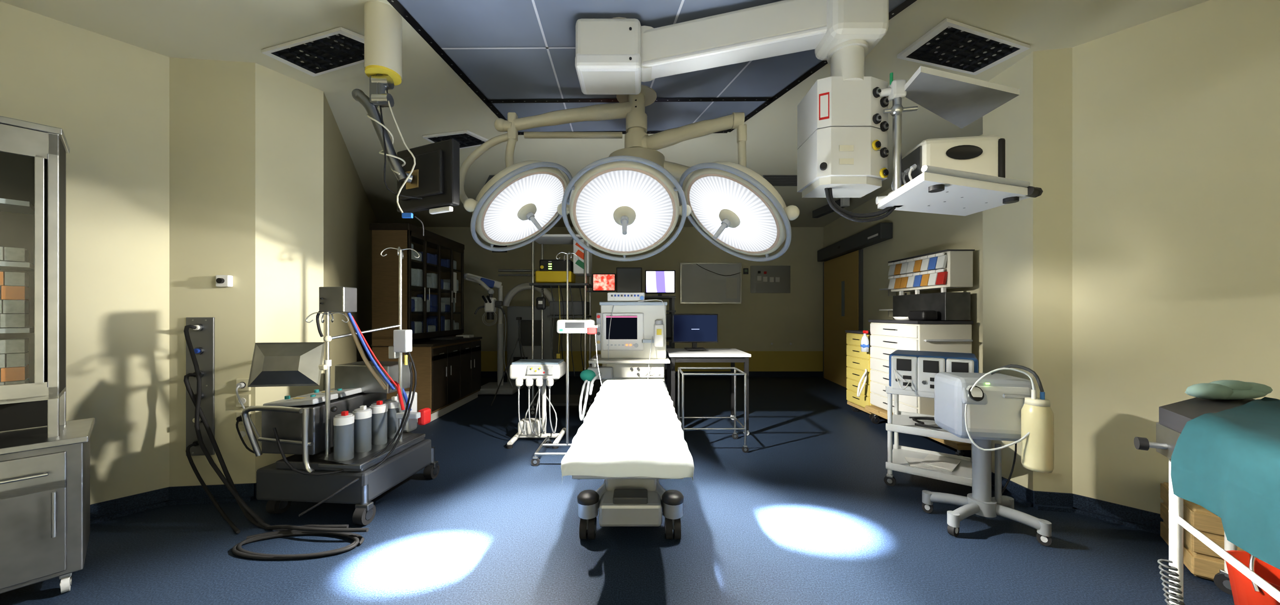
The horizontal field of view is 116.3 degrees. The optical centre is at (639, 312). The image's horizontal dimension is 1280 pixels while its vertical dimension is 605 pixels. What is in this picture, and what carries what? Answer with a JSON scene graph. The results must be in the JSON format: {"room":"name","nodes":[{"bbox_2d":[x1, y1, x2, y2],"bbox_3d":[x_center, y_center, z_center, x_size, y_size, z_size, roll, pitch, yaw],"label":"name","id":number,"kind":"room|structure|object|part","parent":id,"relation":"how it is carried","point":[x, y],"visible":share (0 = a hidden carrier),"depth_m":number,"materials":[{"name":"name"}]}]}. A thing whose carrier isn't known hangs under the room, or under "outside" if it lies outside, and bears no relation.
{"room":"operating room","nodes":[
{"label":"operating room","id":0,"kind":"room"},
{"bbox_2d":[0,1,169,504],"bbox_3d":[-4.758,-0.225,0.796,0.120,3.050,4.924,0,0,37],"label":"wall","id":1,"kind":"structure","parent":0,"point":[109,97],"depth_m":2.53,"materials":[{"name":"paint"}]},
{"bbox_2d":[89,486,169,524],"bbox_3d":[-4.694,1.245,0.748,0.040,0.110,4.924,0,0,37],"label":"baseboard","id":2,"kind":"structure","parent":1,"relation":"attached to","point":[103,511],"depth_m":2.57,"materials":[{"name":"plastic"}]},
{"bbox_2d":[169,57,255,486],"bbox_3d":[-2.962,-0.225,2.810,0.533,3.050,0.120,0,0,-6],"label":"wall","id":3,"kind":"structure","parent":0,"point":[212,103],"depth_m":2.75,"materials":[{"name":"paint"}]},
{"bbox_2d":[165,482,255,505],"bbox_3d":[-2.953,1.245,2.730,0.533,0.110,0.040,0,0,-6],"label":"baseboard","id":4,"kind":"structure","parent":3,"relation":"attached to","point":[187,495],"depth_m":2.73,"materials":[{"name":"plastic"}]},
{"bbox_2d":[215,275,233,287],"bbox_3d":[-2.864,-0.220,2.730,0.080,0.080,0.060,0,0,-6],"label":"button","id":5,"kind":"object","parent":3,"relation":"attached to","point":[221,280],"visible":1,"depth_m":2.72,"materials":[{"name":"white plastic"}]},
{"bbox_2d":[236,427,248,440],"bbox_3d":[-2.757,0.840,2.762,0.085,0.085,0.020,0,0,-6],"label":"wall socket","id":6,"kind":"object","parent":3,"relation":"attached to","point":[242,431],"visible":0.5,"depth_m":2.75,"materials":[{"name":"beige"}]},
{"bbox_2d":[235,378,250,409],"bbox_3d":[-2.684,0.548,2.733,0.101,0.205,0.088,0,0,0],"label":"wall socket","id":7,"kind":"object","parent":3,"relation":"attached to","point":[241,384],"depth_m":2.75,"materials":[{"name":"beige plastic"}]},
{"bbox_2d":[236,394,250,406],"bbox_3d":[-2.757,0.610,2.762,0.085,0.085,0.020,0,0,-6],"label":"wall socket","id":8,"kind":"object","parent":3,"relation":"attached to","point":[245,399],"visible":0.78,"depth_m":2.76,"materials":[{"name":"beige plastic"}]},
{"bbox_2d":[235,411,254,453],"bbox_3d":[-2.677,0.821,2.705,0.273,0.268,0.079,0,0,32],"label":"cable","id":9,"kind":"object","parent":3,"relation":"attached to","point":[239,421],"visible":0.66,"depth_m":2.72,"materials":[{"name":"black rubber"}]},
{"bbox_2d":[248,415,260,438],"bbox_3d":[-2.607,0.771,2.733,0.074,0.148,0.088,0,0,0],"label":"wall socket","id":10,"kind":"object","parent":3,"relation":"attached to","point":[255,429],"depth_m":2.69,"materials":[{"name":"beige"}]},
{"bbox_2d":[183,317,368,559],"bbox_3d":[-2.364,0.674,2.376,1.638,1.288,0.363,0,0,18],"label":"outlet panel","id":11,"kind":"object","parent":3,"relation":"attached to","point":[199,332],"visible":1,"depth_m":2.64,"materials":[{"name":"black rubber"}]},
{"bbox_2d":[255,63,323,482],"bbox_3d":[-2.648,-0.225,2.988,0.120,3.050,0.407,0,0,28],"label":"wall","id":12,"kind":"structure","parent":0,"point":[289,111],"depth_m":2.93,"materials":[{"name":"paint"}]},
{"bbox_2d":[255,482,257,499],"bbox_3d":[-2.577,1.245,2.951,0.040,0.110,0.407,0,0,28],"label":"baseboard","id":13,"kind":"structure","parent":12,"relation":"attached to","point":[256,498],"depth_m":2.77,"materials":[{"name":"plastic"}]},
{"bbox_2d":[323,91,378,390],"bbox_3d":[-3.952,-0.225,5.590,0.120,3.050,5.696,0,0,-29],"label":"wall","id":14,"kind":"structure","parent":0,"point":[348,212],"depth_m":3.99,"materials":[{"name":"paint"}]},
{"bbox_2d":[0,0,1209,227],"bbox_3d":[0.000,-1.800,3.500,14.000,0.100,9.800,0,0,0],"label":"ceiling","id":15,"kind":"structure","parent":0,"point":[430,98],"depth_m":2.84,"materials":[{"name":"paint"}]},
{"bbox_2d":[261,26,364,76],"bbox_3d":[-2.058,-1.736,2.634,0.857,0.021,0.295,0,0,19],"label":"ceiling vent","id":16,"kind":"object","parent":15,"relation":"in","point":[333,49],"visible":0.9,"depth_m":2.65,"materials":[{"name":"metal"}]},
{"bbox_2d":[351,0,459,236],"bbox_3d":[-1.383,-1.109,2.416,0.584,1.282,0.378,0,0,0],"label":"monitor","id":17,"kind":"object","parent":15,"relation":"hanging from","point":[427,176],"depth_m":2.35,"materials":[{"name":"black plastic"}]},
{"bbox_2d":[422,130,488,149],"bbox_3d":[-1.813,-1.736,4.004,0.591,0.021,0.342,0,0,14],"label":"recessed light","id":18,"kind":"object","parent":15,"relation":"in","point":[466,138],"visible":0.66,"depth_m":3.95,"materials":[{"name":"white paint"}]},
{"bbox_2d":[484,175,494,185],"bbox_3d":[-1.732,-1.743,5.231,0.782,0.010,0.390,0,0,0],"label":"ceiling air vent","id":19,"kind":"object","parent":15,"relation":"in","point":[490,177],"depth_m":5.14,"materials":[{"name":"black metal"}]},
{"bbox_2d":[459,101,631,251],"bbox_3d":[-0.622,-1.046,2.887,1.249,1.240,0.704,0,0,-31],"label":"light","id":20,"kind":"object","parent":15,"relation":"hanging from","point":[522,199],"visible":0.94,"depth_m":2.84,"materials":[{"name":"beige"}]},
{"bbox_2d":[387,0,917,135],"bbox_3d":[0.259,-1.731,2.350,3.574,0.038,2.956,0,0,0],"label":"panel","id":21,"kind":"object","parent":15,"relation":"in","point":[518,56],"depth_m":2.73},
{"bbox_2d":[557,84,799,261],"bbox_3d":[0.374,-1.033,2.746,1.620,1.434,1.360,0,0,26],"label":"light","id":22,"kind":"object","parent":15,"relation":"hanging from","point":[624,202],"depth_m":2.54,"materials":[{"name":"beige"}]},
{"bbox_3d":[0.493,-0.856,2.718,0.637,1.079,1.271,0,0,-24],"label":"surgical light","id":23,"kind":"part","parent":22,"relation":"part of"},
{"bbox_2d":[762,175,797,186],"bbox_3d":[1.981,-1.743,5.252,0.851,0.010,0.433,0,0,0],"label":"ceiling air vent","id":24,"kind":"object","parent":15,"relation":"in","point":[774,180],"depth_m":5.22,"materials":[{"name":"black metal"}]},
{"bbox_2d":[574,0,1042,222],"bbox_3d":[0.815,-1.118,2.118,2.381,1.264,0.907,0,0,0],"label":"pendant","id":25,"kind":"object","parent":15,"relation":"hanging from","point":[842,151],"depth_m":2.13,"materials":[{"name":"white metal"}]},
{"bbox_2d":[891,135,1005,189],"bbox_3d":[1.591,-0.737,2.103,0.409,0.280,0.310,0,0,8],"label":"electrosurgical generator","id":26,"kind":"object","parent":25,"relation":"on","point":[985,155],"visible":0.41,"depth_m":1.96,"materials":[{"name":"white plastic"}]},
{"bbox_2d":[896,17,1030,75],"bbox_3d":[2.125,-1.736,2.637,0.768,0.021,0.346,0,0,-18],"label":"ceiling vent","id":27,"kind":"object","parent":15,"relation":"in","point":[951,44],"visible":1,"depth_m":2.62,"materials":[{"name":"black metal"}]},
{"bbox_2d":[0,377,1234,604],"bbox_3d":[0.000,1.350,3.500,14.000,0.100,9.800,0,0,0],"label":"floor","id":28,"kind":"structure","parent":0,"point":[809,515],"depth_m":2.29,"materials":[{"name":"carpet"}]},
{"bbox_2d":[0,115,94,593],"bbox_3d":[-3.033,0.220,1.675,0.552,2.159,0.850,0,0,38],"label":"tall cabinet","id":29,"kind":"object","parent":28,"relation":"on","point":[44,457],"visible":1,"depth_m":1.82,"materials":[{"name":"grey metal"}]},
{"bbox_2d":[241,246,439,525],"bbox_3d":[-2.025,0.415,2.748,0.890,1.770,0.880,0,0,0],"label":"machine","id":30,"kind":"object","parent":28,"relation":"on","point":[349,443],"visible":1,"depth_m":2.52,"materials":[{"name":"grey metal"}]},
{"bbox_2d":[369,223,481,422],"bbox_3d":[-2.809,0.120,5.425,0.761,2.360,1.490,0,0,0],"label":"wooden display cabinet","id":31,"kind":"object","parent":28,"relation":"on","point":[447,361],"visible":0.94,"depth_m":5.01,"materials":[{"name":"brown wood"}]},
{"bbox_2d":[463,273,524,395],"bbox_3d":[-2.395,0.335,6.315,0.810,1.930,1.090,0,0,0],"label":"microscope","id":32,"kind":"object","parent":28,"relation":"on","point":[491,303],"visible":0.97,"depth_m":6.37,"materials":[{"name":"grey plastic"}]},
{"bbox_2d":[490,317,536,405],"bbox_3d":[-1.750,0.682,5.845,0.675,1.243,0.587,0,0,0],"label":"camera tripod","id":33,"kind":"object","parent":28,"relation":"on","point":[519,318],"visible":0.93,"depth_m":5.71,"materials":[{"name":"grey plastic"}]},
{"bbox_2d":[502,282,559,385],"bbox_3d":[-1.941,0.385,7.285,0.924,1.829,0.830,0,0,0],"label":"dental unit","id":34,"kind":"object","parent":28,"relation":"on","point":[524,312],"visible":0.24,"depth_m":7.00,"materials":[{"name":"grey metal"}]},
{"bbox_2d":[506,359,565,449],"bbox_3d":[-1.035,0.895,4.053,0.500,0.810,0.510,0,0,0],"label":"cart","id":35,"kind":"object","parent":28,"relation":"on","point":[540,370],"visible":0.94,"depth_m":3.91,"materials":[{"name":"white plastic"}]},
{"bbox_2d":[497,234,616,416],"bbox_3d":[-1.090,0.157,5.237,1.560,2.284,0.586,0,0,0],"label":"tower","id":36,"kind":"object","parent":28,"relation":"on","point":[552,274],"visible":0.83,"depth_m":5.04,"materials":[{"name":"grey metal"}]},
{"bbox_2d":[531,251,602,466],"bbox_3d":[-0.621,0.374,3.597,0.609,1.850,0.517,0,0,0],"label":"stand","id":37,"kind":"object","parent":28,"relation":"on","point":[567,326],"visible":0.72,"depth_m":3.48,"materials":[{"name":"silver metal"}]},
{"bbox_2d":[578,292,670,421],"bbox_3d":[-0.152,0.540,4.307,0.924,1.519,0.845,0,0,0],"label":"machine","id":38,"kind":"object","parent":28,"relation":"on","point":[631,334],"visible":0.67,"depth_m":4.22,"materials":[{"name":"white plastic"}]},
{"bbox_2d":[560,379,694,539],"bbox_3d":[-0.055,0.965,2.769,0.618,0.670,2.126,0,0,0],"label":"table","id":39,"kind":"object","parent":28,"relation":"on","point":[631,437],"visible":1,"depth_m":2.25,"materials":[{"name":"grey fabric"}]},
{"bbox_2d":[616,267,676,413],"bbox_3d":[0.080,0.357,5.250,0.770,1.884,0.500,0,0,0],"label":"tower","id":40,"kind":"object","parent":28,"relation":"on","point":[628,280],"visible":0.19,"depth_m":5.10,"materials":[{"name":"grey metal"}]},
{"bbox_2d":[666,348,751,435],"bbox_3d":[0.740,0.867,4.530,0.860,0.864,0.700,0,0,0],"label":"side table","id":41,"kind":"object","parent":28,"relation":"on","point":[732,356],"visible":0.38,"depth_m":4.21,"materials":[{"name":"silver metal"}]},
{"bbox_2d":[671,314,718,350],"bbox_3d":[0.630,0.214,4.550,0.530,0.408,0.160,0,0,-4],"label":"computer monitor","id":42,"kind":"object","parent":41,"relation":"on","point":[694,329],"visible":1,"depth_m":4.53,"materials":[{"name":"black plastic"}]},
{"bbox_2d":[677,367,748,453],"bbox_3d":[0.690,0.929,3.900,0.640,0.740,0.425,0,0,0],"label":"stand","id":43,"kind":"object","parent":28,"relation":"on","point":[745,448],"visible":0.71,"depth_m":3.70,"materials":[{"name":"silver metal"}]},
{"bbox_2d":[845,330,873,419],"bbox_3d":[2.999,0.765,5.030,0.551,1.069,0.550,0,0,0],"label":"base cabinet","id":44,"kind":"object","parent":28,"relation":"on","point":[857,361],"visible":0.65,"depth_m":5.04,"materials":[{"name":"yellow wood"}]},
{"bbox_2d":[856,369,867,397],"bbox_3d":[2.675,0.842,4.765,0.149,0.334,0.054,0,0,-18],"label":"hose","id":45,"kind":"object","parent":44,"relation":"attached to","point":[864,375],"visible":1,"depth_m":4.75,"materials":[{"name":"white plastic"}]},
{"bbox_2d":[865,320,973,457],"bbox_3d":[2.973,0.690,4.045,0.585,1.219,1.390,0,0,0],"label":"drawer cabinet","id":46,"kind":"object","parent":28,"relation":"on","point":[887,337],"visible":0.53,"depth_m":4.01,"materials":[{"name":"white wood"}]},
{"bbox_2d":[860,330,869,352],"bbox_3d":[2.670,0.334,4.716,0.086,0.252,0.093,0,0,0],"label":"spray bottle","id":47,"kind":"object","parent":46,"relation":"attached to","point":[864,342],"visible":1,"depth_m":4.69,"materials":[{"name":"white plastic"}]},
{"bbox_2d":[892,317,910,320],"bbox_3d":[2.900,0.060,4.380,0.180,0.035,0.234,0,0,0],"label":"dish","id":48,"kind":"object","parent":46,"relation":"on","point":[906,318],"visible":0.85,"depth_m":4.31,"materials":[{"name":"white ceramic"}]},
{"bbox_2d":[908,310,937,320],"bbox_3d":[2.900,0.025,4.080,0.160,0.100,0.240,0,0,0],"label":"pouch","id":49,"kind":"object","parent":46,"relation":"on","point":[913,315],"visible":1,"depth_m":3.98,"materials":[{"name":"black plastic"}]},
{"bbox_2d":[887,249,974,320],"bbox_3d":[3.134,-0.274,4.360,0.291,0.697,0.930,0,0,0],"label":"rack","id":50,"kind":"object","parent":46,"relation":"on","point":[942,270],"visible":0.99,"depth_m":4.05,"materials":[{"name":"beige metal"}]},
{"bbox_2d":[883,349,978,486],"bbox_3d":[2.196,0.805,2.989,0.576,0.989,0.592,0,0,38],"label":"cart","id":51,"kind":"object","parent":28,"relation":"on","point":[912,373],"visible":0.66,"depth_m":2.92,"materials":[{"name":"grey metal"}]},
{"bbox_2d":[921,364,1053,546],"bbox_3d":[2.070,0.795,2.403,0.525,1.009,0.555,0,0,12],"label":"machine","id":52,"kind":"object","parent":28,"relation":"on","point":[982,408],"visible":1,"depth_m":2.29,"materials":[{"name":"grey plastic"}]},
{"bbox_2d":[1160,481,1244,580],"bbox_3d":[3.017,1.130,1.980,0.434,0.330,0.434,0,0,40],"label":"wooden drawers","id":53,"kind":"object","parent":28,"relation":"on","point":[1201,561],"visible":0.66,"depth_m":1.94,"materials":[{"name":"brown wood"}]},
{"bbox_2d":[1133,397,1279,604],"bbox_3d":[1.969,0.840,1.093,0.527,0.919,2.406,0,0,34],"label":"trolley","id":54,"kind":"object","parent":28,"relation":"on","point":[1173,418],"visible":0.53,"depth_m":1.54,"materials":[{"name":"silver metal"}]},
{"bbox_2d":[1157,559,1184,604],"bbox_3d":[1.807,1.060,1.332,0.043,0.428,0.092,0,0,-23],"label":"coiled cable","id":55,"kind":"object","parent":54,"relation":"attached to","point":[1159,561],"visible":1,"depth_m":1.34,"materials":[{"name":"grey plastic"}]},
{"bbox_2d":[1170,397,1279,569],"bbox_3d":[1.890,0.505,1.003,0.532,0.303,2.067,0,0,34],"label":"drape","id":56,"kind":"object","parent":54,"relation":"on","point":[1226,463],"visible":1,"depth_m":1.18,"materials":[{"name":"teal fabric"}]},
{"bbox_2d":[1184,380,1273,399],"bbox_3d":[2.566,0.336,1.736,0.389,0.085,0.097,0,0,-7],"label":"pillow","id":57,"kind":"object","parent":54,"relation":"on","point":[1222,389],"visible":1,"depth_m":1.70,"materials":[{"name":"teal fabric"}]},
{"bbox_2d":[1223,550,1279,604],"bbox_3d":[2.500,1.092,1.500,0.352,0.415,0.350,0,0,0],"label":"bucket","id":58,"kind":"object","parent":28,"relation":"on","point":[1244,592],"visible":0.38,"depth_m":1.57,"materials":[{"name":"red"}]},
{"bbox_2d":[419,227,823,351],"bbox_3d":[-0.780,-0.225,8.160,9.240,3.050,0.120,0,0,0],"label":"wall","id":59,"kind":"structure","parent":0,"point":[796,317],"depth_m":8.10,"materials":[{"name":"paint"}]},
{"bbox_2d":[491,244,507,252],"bbox_3d":[-2.855,-1.352,8.084,0.304,0.233,0.026,0,0,0],"label":"air vent","id":60,"kind":"object","parent":59,"relation":"in","point":[495,246],"visible":0.35,"depth_m":8.08,"materials":[{"name":"grey plastic"}]},
{"bbox_2d":[480,351,822,371],"bbox_3d":[-0.780,0.985,8.092,9.040,0.410,0.015,0,0,0],"label":"trim","id":61,"kind":"structure","parent":59,"relation":"attached to","point":[760,361],"depth_m":8.09,"materials":[{"name":"yellow paint"}]},
{"bbox_2d":[480,371,822,377],"bbox_3d":[-0.780,1.245,8.080,9.040,0.110,0.040,0,0,0],"label":"baseboard","id":62,"kind":"structure","parent":59,"relation":"attached to","point":[483,374],"depth_m":8.09,"materials":[{"name":"plastic"}]},
{"bbox_2d":[680,262,741,303],"bbox_3d":[1.438,-0.602,8.069,1.240,0.825,0.052,0,0,0],"label":"whiteboard","id":63,"kind":"object","parent":59,"relation":"attached to","point":[700,282],"visible":1,"depth_m":8.07,"materials":[{"name":"white ceramic"}]},
{"bbox_2d":[743,268,748,274],"bbox_3d":[2.152,-0.849,8.080,0.100,0.120,0.034,0,0,0],"label":"wall thermostat","id":64,"kind":"object","parent":59,"relation":"attached to","point":[745,270],"visible":1,"depth_m":8.07,"materials":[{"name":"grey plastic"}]},
{"bbox_2d":[750,265,790,293],"bbox_3d":[2.653,-0.683,8.074,0.810,0.557,0.046,0,0,0],"label":"switch panel","id":65,"kind":"object","parent":59,"relation":"attached to","point":[763,279],"visible":1,"depth_m":8.08,"materials":[{"name":"silver metal"}]},
{"bbox_2d":[769,341,773,345],"bbox_3d":[2.679,0.627,8.086,0.085,0.085,0.022,0,0,0],"label":"wall socket","id":66,"kind":"object","parent":59,"relation":"attached to","point":[771,343],"visible":1,"depth_m":8.08,"materials":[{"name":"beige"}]},
{"bbox_2d":[788,341,792,345],"bbox_3d":[3.064,0.627,8.086,0.085,0.085,0.022,0,0,0],"label":"wall socket","id":67,"kind":"object","parent":59,"relation":"attached to","point":[790,343],"visible":1,"depth_m":8.08,"materials":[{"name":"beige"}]},
{"bbox_2d":[812,197,849,218],"bbox_3d":[3.052,-1.680,6.389,0.228,0.130,0.813,0,0,0],"label":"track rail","id":68,"kind":"object","parent":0,"point":[842,202],"depth_m":6.37,"materials":[{"name":"black metal"}]},
{"bbox_2d":[823,134,982,373],"bbox_3d":[3.565,-0.225,5.569,0.120,3.050,5.072,0,0,5],"label":"wall","id":69,"kind":"structure","parent":0,"point":[914,233],"depth_m":5.13,"materials":[{"name":"paint"}]},
{"bbox_2d":[817,222,892,388],"bbox_3d":[3.573,0.025,7.161,0.189,2.550,3.365,0,0,5],"label":"door","id":70,"kind":"structure","parent":69,"relation":"in","point":[842,267],"depth_m":7.03,"materials":[{"name":"brown laminate"}]},
{"bbox_2d":[879,288,915,316],"bbox_3d":[3.366,-0.180,5.155,0.180,0.460,0.590,0,0,0],"label":"wall shelf","id":71,"kind":"object","parent":69,"relation":"attached to","point":[890,293],"visible":0.14,"depth_m":5.36,"materials":[{"name":"white paint"}]},
{"bbox_2d":[982,51,1033,490],"bbox_3d":[2.690,-0.225,2.855,0.120,3.050,0.390,0,0,0],"label":"wall","id":72,"kind":"structure","parent":0,"point":[1007,229],"depth_m":2.80,"materials":[{"name":"paint"}]},
{"bbox_2d":[991,472,1033,507],"bbox_3d":[2.610,1.245,2.855,0.040,0.110,0.390,0,0,0],"label":"baseboard","id":73,"kind":"structure","parent":72,"relation":"attached to","point":[1022,495],"depth_m":2.75,"materials":[{"name":"plastic"}]},
{"bbox_2d":[1033,47,1072,493],"bbox_3d":[2.751,-0.225,2.699,0.224,3.050,0.120,0,0,10],"label":"wall","id":74,"kind":"structure","parent":0,"point":[1052,69],"depth_m":2.64,"materials":[{"name":"paint"}]},
{"bbox_2d":[1033,490,1076,513],"bbox_3d":[2.736,1.245,2.620,0.224,0.110,0.040,0,0,10],"label":"baseboard","id":75,"kind":"structure","parent":74,"relation":"attached to","point":[1043,501],"depth_m":2.62,"materials":[{"name":"plastic"}]},
{"bbox_2d":[1072,0,1279,514],"bbox_3d":[4.521,-0.225,0.749,0.120,3.050,5.016,0,0,-40],"label":"wall","id":76,"kind":"structure","parent":0,"point":[1176,115],"depth_m":2.33,"materials":[{"name":"paint"}]},
{"bbox_2d":[1072,493,1163,535],"bbox_3d":[4.460,1.245,0.697,0.040,0.110,5.016,0,0,-40],"label":"baseboard","id":77,"kind":"structure","parent":76,"relation":"attached to","point":[1141,520],"depth_m":2.46,"materials":[{"name":"plastic"}]}
]}

